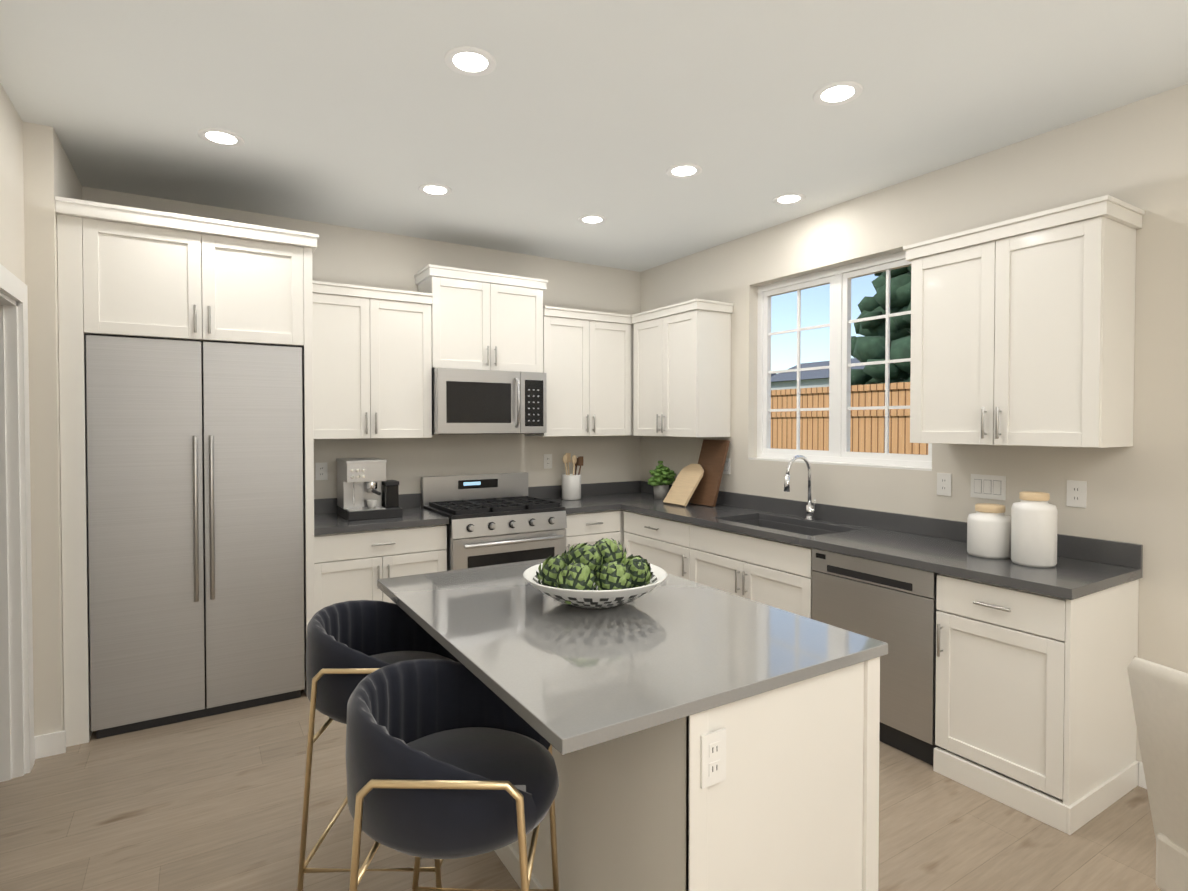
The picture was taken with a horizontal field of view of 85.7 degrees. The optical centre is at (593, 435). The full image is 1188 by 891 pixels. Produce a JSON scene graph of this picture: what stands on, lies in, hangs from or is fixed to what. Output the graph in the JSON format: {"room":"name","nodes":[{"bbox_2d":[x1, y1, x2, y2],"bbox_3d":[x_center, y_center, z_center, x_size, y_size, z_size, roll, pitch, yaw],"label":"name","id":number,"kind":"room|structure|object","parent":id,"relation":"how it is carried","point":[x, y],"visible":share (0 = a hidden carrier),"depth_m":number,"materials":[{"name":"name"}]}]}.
{"room":"kitchen","nodes":[
{"label":"kitchen","id":0,"kind":"room"},
{"bbox_2d":[0,83,81,735],"bbox_3d":[-1.058,0.075,0.456,0.225,2.870,7.400,-1,1,-32],"label":"wall","id":1,"kind":"structure","parent":0,"point":[37,174],"depth_m":2.91,"materials":[{"name":"paint"}]},
{"bbox_2d":[0,264,34,781],"bbox_3d":[-2.273,0.413,2.345,0.138,2.130,1.100,-1,1,-32],"label":"door frame","id":2,"kind":"structure","parent":1,"relation":"attached to","point":[17,757],"depth_m":2.74,"materials":[{"name":"white wood"}]},
{"bbox_2d":[82,186,640,498],"bbox_3d":[-1.821,0.006,4.452,5.530,2.870,0.200,-1,1,-32],"label":"wall","id":3,"kind":"structure","parent":0,"point":[351,256],"depth_m":4.78,"materials":[{"name":"paint"}]},
{"bbox_2d":[315,462,327,479],"bbox_3d":[-1.839,0.244,4.322,0.075,0.118,0.008,-1,1,-32],"label":"electrical outlet","id":4,"kind":"object","parent":3,"relation":"attached to","point":[321,471],"visible":1,"depth_m":4.32,"materials":[{"name":"white plastic"}]},
{"bbox_2d":[312,280,432,438],"bbox_3d":[-1.532,-0.470,4.287,0.814,0.981,0.366,-1,1,-32],"label":"upper cabinet","id":5,"kind":"object","parent":3,"relation":"attached to","point":[372,370],"visible":0.75,"depth_m":4.16,"materials":[{"name":"white wood"}]},
{"bbox_2d":[314,481,637,512],"bbox_3d":[-0.777,0.468,4.974,2.803,0.099,0.020,-1,1,-32],"label":"backsplash","id":6,"kind":"structure","parent":3,"relation":"attached to","point":[406,501],"depth_m":5.20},
{"bbox_2d":[414,264,547,372],"bbox_3d":[-0.820,-0.816,4.721,0.906,0.695,0.366,-1,1,-32],"label":"upper cabinet","id":7,"kind":"object","parent":3,"relation":"attached to","point":[481,320],"visible":0.98,"depth_m":4.57,"materials":[{"name":"white wood"}]},
{"bbox_2d":[432,368,546,434],"bbox_3d":[-0.796,-0.236,4.677,0.825,0.452,0.484,-1,1,-32],"label":"microwave","id":8,"kind":"object","parent":7,"relation":"attached to","point":[469,401],"visible":1,"depth_m":4.49,"materials":[{"name":"metal"}]},
{"bbox_2d":[544,454,551,468],"bbox_3d":[-0.376,0.213,5.226,0.075,0.118,0.008,-1,1,-32],"label":"electrical outlet","id":9,"kind":"object","parent":3,"relation":"attached to","point":[547,461],"visible":1,"depth_m":5.22,"materials":[{"name":"white plastic"}]},
{"bbox_2d":[525,306,633,436],"bbox_3d":[0.023,-0.487,5.248,1.126,0.981,0.366,-1,1,-32],"label":"upper cabinet","id":10,"kind":"object","parent":3,"relation":"attached to","point":[588,363],"visible":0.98,"depth_m":5.03,"materials":[{"name":"white wood"}]},
{"bbox_2d":[0,689,1161,890],"bbox_3d":[0.125,1.520,1.330,5.530,0.050,7.600,-1,1,-32],"label":"floor","id":11,"kind":"structure","parent":0,"point":[212,803],"depth_m":2.40,"materials":[{"name":"brown wood"}]},
{"bbox_2d":[55,196,318,746],"bbox_3d":[-2.208,0.176,3.600,1.120,2.560,0.843,-1,1,-32],"label":"cabinet","id":12,"kind":"object","parent":11,"relation":"on","point":[124,271],"visible":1,"depth_m":3.15,"materials":[{"name":"white wood"}]},
{"bbox_2d":[86,335,304,738],"bbox_3d":[-2.193,0.485,3.597,0.942,1.942,0.816,-1,1,-32],"label":"refrigerator","id":13,"kind":"object","parent":11,"relation":"on","point":[195,521],"visible":1,"depth_m":3.26,"materials":[{"name":"metal"}]},
{"bbox_2d":[297,600,460,890],"bbox_3d":[-0.687,1.032,2.141,0.498,0.901,0.561,0,1,-1],"label":"bar stool","id":14,"kind":"object","parent":11,"relation":"on","point":[350,645],"visible":0.46,"depth_m":1.99,"materials":[{"name":"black fabric"}]},
{"bbox_2d":[314,525,446,612],"bbox_3d":[-1.463,1.008,4.206,0.818,0.875,0.620,-1,1,-32],"label":"base cabinet","id":15,"kind":"object","parent":11,"relation":"on","point":[348,566],"depth_m":3.90,"materials":[{"name":"white wood"}]},
{"bbox_2d":[314,505,448,536],"bbox_3d":[-1.454,0.551,4.188,0.823,0.040,0.645,-1,1,-32],"label":"countertop","id":16,"kind":"structure","parent":15,"relation":"on","point":[323,522],"depth_m":4.00,"materials":[{"name":"grey stone"}]},
{"bbox_2d":[336,457,402,520],"bbox_3d":[-1.471,0.344,4.206,0.339,0.372,0.446,-1,1,-32],"label":"espresso machine","id":17,"kind":"object","parent":16,"relation":"on","point":[366,490],"visible":1,"depth_m":4.13,"materials":[{"name":"metal"}]},
{"bbox_2d":[346,659,558,890],"bbox_3d":[-0.334,1.042,1.555,0.498,0.901,0.561,0,1,1],"label":"bar stool","id":18,"kind":"object","parent":11,"relation":"on","point":[446,759],"visible":0.94,"depth_m":1.39,"materials":[{"name":"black fabric"}]},
{"bbox_2d":[421,472,566,570],"bbox_3d":[-0.709,0.872,4.579,0.836,1.135,0.748,-1,1,-32],"label":"range","id":19,"kind":"object","parent":11,"relation":"on","point":[499,518],"visible":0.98,"depth_m":4.41,"materials":[{"name":"metal"}]},
{"bbox_2d":[565,509,621,551],"bbox_3d":[-0.173,0.994,5.003,0.495,0.875,0.620,-1,1,-32],"label":"base cabinet","id":20,"kind":"object","parent":11,"relation":"on","point":[590,528],"depth_m":4.73,"materials":[{"name":"white wood"}]},
{"bbox_2d":[448,651,887,890],"bbox_3d":[0.049,1.032,2.114,0.833,0.900,1.428,-1,1,-32],"label":"kitchen island","id":21,"kind":"object","parent":11,"relation":"on","point":[796,807],"depth_m":1.58,"materials":[{"name":"white wood"}]},
{"bbox_2d":[377,559,887,758],"bbox_3d":[-0.015,0.567,2.074,0.999,0.030,1.450,-1,1,-32],"label":"island countertop","id":22,"kind":"structure","parent":21,"relation":"on","point":[578,676],"depth_m":1.70,"materials":[{"name":"grey stone"}]},
{"bbox_2d":[523,538,666,608],"bbox_3d":[0.003,0.448,2.107,0.472,0.206,0.472,-1,1,-32],"label":"fruit bowl","id":23,"kind":"object","parent":22,"relation":"on","point":[602,573],"visible":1,"depth_m":2.01,"materials":[{"name":"green food"}]},
{"bbox_2d":[700,728,725,788],"bbox_3d":[0.263,0.709,1.406,0.070,0.114,0.008,-1,1,-32],"label":"outlet","id":24,"kind":"object","parent":21,"relation":"attached to","point":[713,757],"visible":1,"depth_m":1.40,"materials":[{"name":"white plastic"}]},
{"bbox_2d":[622,509,765,581],"bbox_3d":[0.705,1.000,4.668,0.620,0.875,0.823,-1,1,-32],"label":"base cabinet","id":25,"kind":"object","parent":11,"relation":"on","point":[671,546],"depth_m":4.29,"materials":[{"name":"white wood"}]},
{"bbox_2d":[535,493,663,512],"bbox_3d":[0.099,0.534,5.149,1.130,0.040,0.645,-1,1,-32],"label":"countertop","id":26,"kind":"structure","parent":25,"relation":"on","point":[597,502],"depth_m":5.00,"materials":[{"name":"grey stone"}]},
{"bbox_2d":[562,453,582,499],"bbox_3d":[-0.179,0.329,5.155,0.169,0.368,0.156,-1,1,-32],"label":"utensil crock","id":27,"kind":"object","parent":26,"relation":"on","point":[571,486],"visible":1,"depth_m":5.10,"materials":[{"name":"white ceramic"}]},
{"bbox_2d":[648,461,675,498],"bbox_3d":[0.542,0.359,5.202,0.245,0.308,0.232,-1,1,-32],"label":"herb pot","id":28,"kind":"object","parent":26,"relation":"on","point":[659,481],"visible":0.98,"depth_m":5.15,"materials":[{"name":"concrete"}]},
{"bbox_2d":[622,501,769,524],"bbox_3d":[0.712,0.543,4.624,0.645,0.040,0.893,-1,1,-32],"label":"countertop","id":29,"kind":"structure","parent":25,"relation":"on","point":[693,514],"depth_m":4.43,"materials":[{"name":"grey stone"}]},
{"bbox_2d":[663,464,703,506],"bbox_3d":[0.687,0.369,4.821,0.231,0.301,0.250,-1,1,-32],"label":"cutting board","id":30,"kind":"object","parent":29,"relation":"on","point":[684,485],"visible":0.96,"depth_m":4.80,"materials":[{"name":"brown wood"}]},
{"bbox_2d":[689,439,729,506],"bbox_3d":[0.860,0.277,4.791,0.166,0.485,0.270,-1,1,-32],"label":"cutting board","id":31,"kind":"object","parent":29,"relation":"on","point":[712,458],"visible":0.81,"depth_m":4.76,"materials":[{"name":"brown wood"}]},
{"bbox_2d":[694,549,812,618],"bbox_3d":[1.132,1.129,3.979,0.620,0.640,1.039,-1,1,-32],"label":"base cabinet","id":32,"kind":"object","parent":11,"relation":"on","point":[775,578],"depth_m":3.65,"materials":[{"name":"white wood"}]},
{"bbox_2d":[784,455,815,519],"bbox_3d":[1.284,0.328,3.981,0.258,0.411,0.085,-1,1,-32],"label":"faucet","id":33,"kind":"object","parent":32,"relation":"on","point":[810,510],"visible":1,"depth_m":4.02,"materials":[{"name":"silver metal"}]},
{"bbox_2d":[811,548,946,765],"bbox_3d":[1.552,1.028,3.233,0.567,0.868,0.660,-1,1,-32],"label":"dishwasher","id":34,"kind":"object","parent":11,"relation":"on","point":[893,606],"visible":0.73,"depth_m":2.96,"materials":[{"name":"metal"}]},
{"bbox_2d":[933,573,1138,834],"bbox_3d":[1.887,1.033,2.747,0.629,0.875,0.508,-1,1,-32],"label":"base cabinet","id":35,"kind":"object","parent":11,"relation":"on","point":[1034,711],"depth_m":2.54,"materials":[{"name":"white wood"}]},
{"bbox_2d":[798,529,1141,600],"bbox_3d":[1.691,0.570,3.041,0.645,0.040,1.250,-1,1,-32],"label":"countertop","id":36,"kind":"structure","parent":35,"relation":"on","point":[1072,578],"depth_m":2.77,"materials":[{"name":"grey stone"}]},
{"bbox_2d":[967,503,1010,558],"bbox_3d":[1.816,0.435,2.939,0.180,0.232,0.180,-1,1,-32],"label":"jar","id":37,"kind":"object","parent":36,"relation":"on","point":[989,530],"visible":0.98,"depth_m":2.88,"materials":[{"name":"white ceramic"}]},
{"bbox_2d":[1011,491,1057,567],"bbox_3d":[1.893,0.401,2.757,0.164,0.308,0.164,-1,1,-32],"label":"jar","id":38,"kind":"object","parent":36,"relation":"on","point":[1034,518],"visible":1,"depth_m":2.70,"materials":[{"name":"white ceramic"}]},
{"bbox_2d":[1127,656,1187,890],"bbox_3d":[1.615,1.016,1.387,0.585,0.956,0.500,0,1,-7],"label":"dining chair","id":39,"kind":"object","parent":11,"relation":"on","point":[1159,693],"visible":1,"depth_m":1.54,"materials":[{"name":"beige fabric"}]},
{"bbox_2d":[0,0,1187,271],"bbox_3d":[0.125,-1.424,1.280,5.530,0.100,7.600,-1,1,-32],"label":"ceiling","id":40,"kind":"structure","parent":0,"point":[538,140],"depth_m":2.67,"materials":[{"name":"paint"}]},
{"bbox_2d":[198,128,244,146],"bbox_3d":[-1.757,-1.400,3.021,0.192,0.008,0.192,-1,1,-32],"label":"recessed light","id":41,"kind":"object","parent":40,"relation":"in","point":[221,137],"visible":1,"depth_m":3.01,"materials":[{"name":"white plastic"}]},
{"bbox_2d":[418,183,451,195],"bbox_3d":[-0.915,-1.412,3.694,0.192,0.008,0.192,-1,1,-32],"label":"recessed light","id":42,"kind":"object","parent":40,"relation":"in","point":[431,189],"visible":1,"depth_m":3.68,"materials":[{"name":"white plastic"}]},
{"bbox_2d":[444,46,495,75],"bbox_3d":[-0.460,-1.389,2.388,0.192,0.008,0.192,-1,1,-32],"label":"recessed light","id":43,"kind":"object","parent":40,"relation":"in","point":[468,61],"visible":1,"depth_m":2.38,"materials":[{"name":"white plastic"}]},
{"bbox_2d":[578,215,606,224],"bbox_3d":[-0.011,-1.421,4.229,0.192,0.008,0.192,-1,1,-32],"label":"recessed light","id":44,"kind":"object","parent":40,"relation":"in","point":[592,219],"visible":0.98,"depth_m":4.22,"materials":[{"name":"white plastic"}]},
{"bbox_2d":[666,163,701,177],"bbox_3d":[0.480,-1.407,3.416,0.192,0.008,0.192,-1,1,-32],"label":"recessed light","id":45,"kind":"object","parent":40,"relation":"in","point":[685,170],"visible":1,"depth_m":3.40,"materials":[{"name":"white plastic"}]},
{"bbox_2d":[772,193,805,204],"bbox_3d":[1.169,-1.414,3.842,0.192,0.008,0.192,-1,1,-32],"label":"recessed light","id":46,"kind":"object","parent":40,"relation":"in","point":[789,199],"visible":1,"depth_m":3.83,"materials":[{"name":"white plastic"}]},
{"bbox_2d":[813,81,862,105],"bbox_3d":[0.996,-1.393,2.619,0.192,0.008,0.192,-1,1,-32],"label":"recessed light","id":47,"kind":"object","parent":40,"relation":"in","point":[837,93],"visible":1,"depth_m":2.61,"materials":[{"name":"white plastic"}]},
{"bbox_2d":[640,84,1187,761],"bbox_3d":[2.444,0.038,2.621,0.200,2.870,7.400,-1,1,-32],"label":"wall","id":48,"kind":"structure","parent":0,"point":[1134,154],"depth_m":2.99,"materials":[{"name":"paint"}]},
{"bbox_2d":[631,298,733,436],"bbox_3d":[0.658,-0.482,4.959,0.366,0.981,0.806,-1,1,-32],"label":"upper cabinet","id":49,"kind":"object","parent":48,"relation":"attached to","point":[682,369],"visible":1,"depth_m":4.72,"materials":[{"name":"white wood"}]},
{"bbox_2d":[723,458,729,473],"bbox_3d":[0.986,0.231,4.780,0.012,0.118,0.075,-1,1,-32],"label":"light switch","id":50,"kind":"object","parent":48,"relation":"attached to","point":[726,470],"visible":0.81,"depth_m":4.77,"materials":[{"name":"white plastic"}]},
{"bbox_2d":[749,250,931,470],"bbox_3d":[1.529,-0.439,4.052,0.154,1.245,1.350,-1,1,-32],"label":"window","id":51,"kind":"structure","parent":48,"relation":"in","point":[838,280],"depth_m":4.06,"materials":[{"name":"plastic"}]},
{"bbox_2d":[638,481,1142,568],"bbox_3d":[1.352,0.481,4.183,0.020,0.099,3.553,-1,1,-32],"label":"backsplash","id":52,"kind":"structure","parent":48,"relation":"attached to","point":[1090,549],"depth_m":3.55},
{"bbox_2d":[937,473,951,495],"bbox_3d":[1.851,0.260,3.387,0.008,0.118,0.075,-1,1,-32],"label":"electrical outlet","id":53,"kind":"object","parent":48,"relation":"attached to","point":[944,481],"visible":1,"depth_m":3.38,"materials":[{"name":"white plastic"}]},
{"bbox_2d":[970,474,1005,499],"bbox_3d":[1.964,0.258,3.198,0.012,0.118,0.165,-1,1,-32],"label":"light switch","id":54,"kind":"object","parent":48,"relation":"attached to","point":[989,486],"visible":1,"depth_m":3.19,"materials":[{"name":"white plastic"}]},
{"bbox_2d":[903,195,1144,447],"bbox_3d":[1.910,-0.447,2.934,0.366,0.981,0.848,-1,1,-32],"label":"upper cabinet","id":55,"kind":"object","parent":48,"relation":"attached to","point":[1022,330],"visible":1,"depth_m":2.74,"materials":[{"name":"white wood"}]},
{"bbox_2d":[1066,480,1086,507],"bbox_3d":[2.166,0.263,2.876,0.008,0.118,0.075,-1,1,-32],"label":"electrical outlet","id":56,"kind":"object","parent":48,"relation":"attached to","point":[1076,493],"visible":1,"depth_m":2.87,"materials":[{"name":"white plastic"}]},
{"bbox_2d":[1138,762,1146,788],"bbox_3d":[3.286,1.449,1.079,0.014,0.100,3.790,-1,1,-32],"label":"baseboard","id":57,"kind":"structure","parent":48,"relation":"attached to","point":[1141,777],"depth_m":2.68,"materials":[{"name":"white wood"}]},
{"label":"outside","id":58,"kind":"structure","parent":0,"visible":0},
{"bbox_3d":[21.187,1.112,48.445,79.750,0.050,80.000,-1,1,-32],"label":"ground","id":59,"kind":"structure","parent":58,"visible":0},
{"bbox_2d":[771,358,864,389],"bbox_3d":[19.178,-2.831,49.487,13.000,7.800,36.800,-1,1,-32],"label":"houses","id":60,"kind":"structure","parent":59,"relation":"on","point":[785,380],"depth_m":49.82},
{"bbox_2d":[771,382,927,454],"bbox_3d":[-5.321,0.315,22.635,0.090,2.430,52.000,-1,1,-32],"label":"fence","id":61,"kind":"object","parent":59,"relation":"on","point":[867,433],"depth_m":8.41,"materials":[{"name":"brown wood"}]},
{"bbox_2d":[851,266,910,384],"bbox_3d":[7.425,-3.830,12.637,5.347,11.061,5.656,-1,1,-32],"label":"tree","id":62,"kind":"object","parent":59,"relation":"on","point":[866,349],"depth_m":12.34,"materials":[{"name":"green plant"}]}
]}

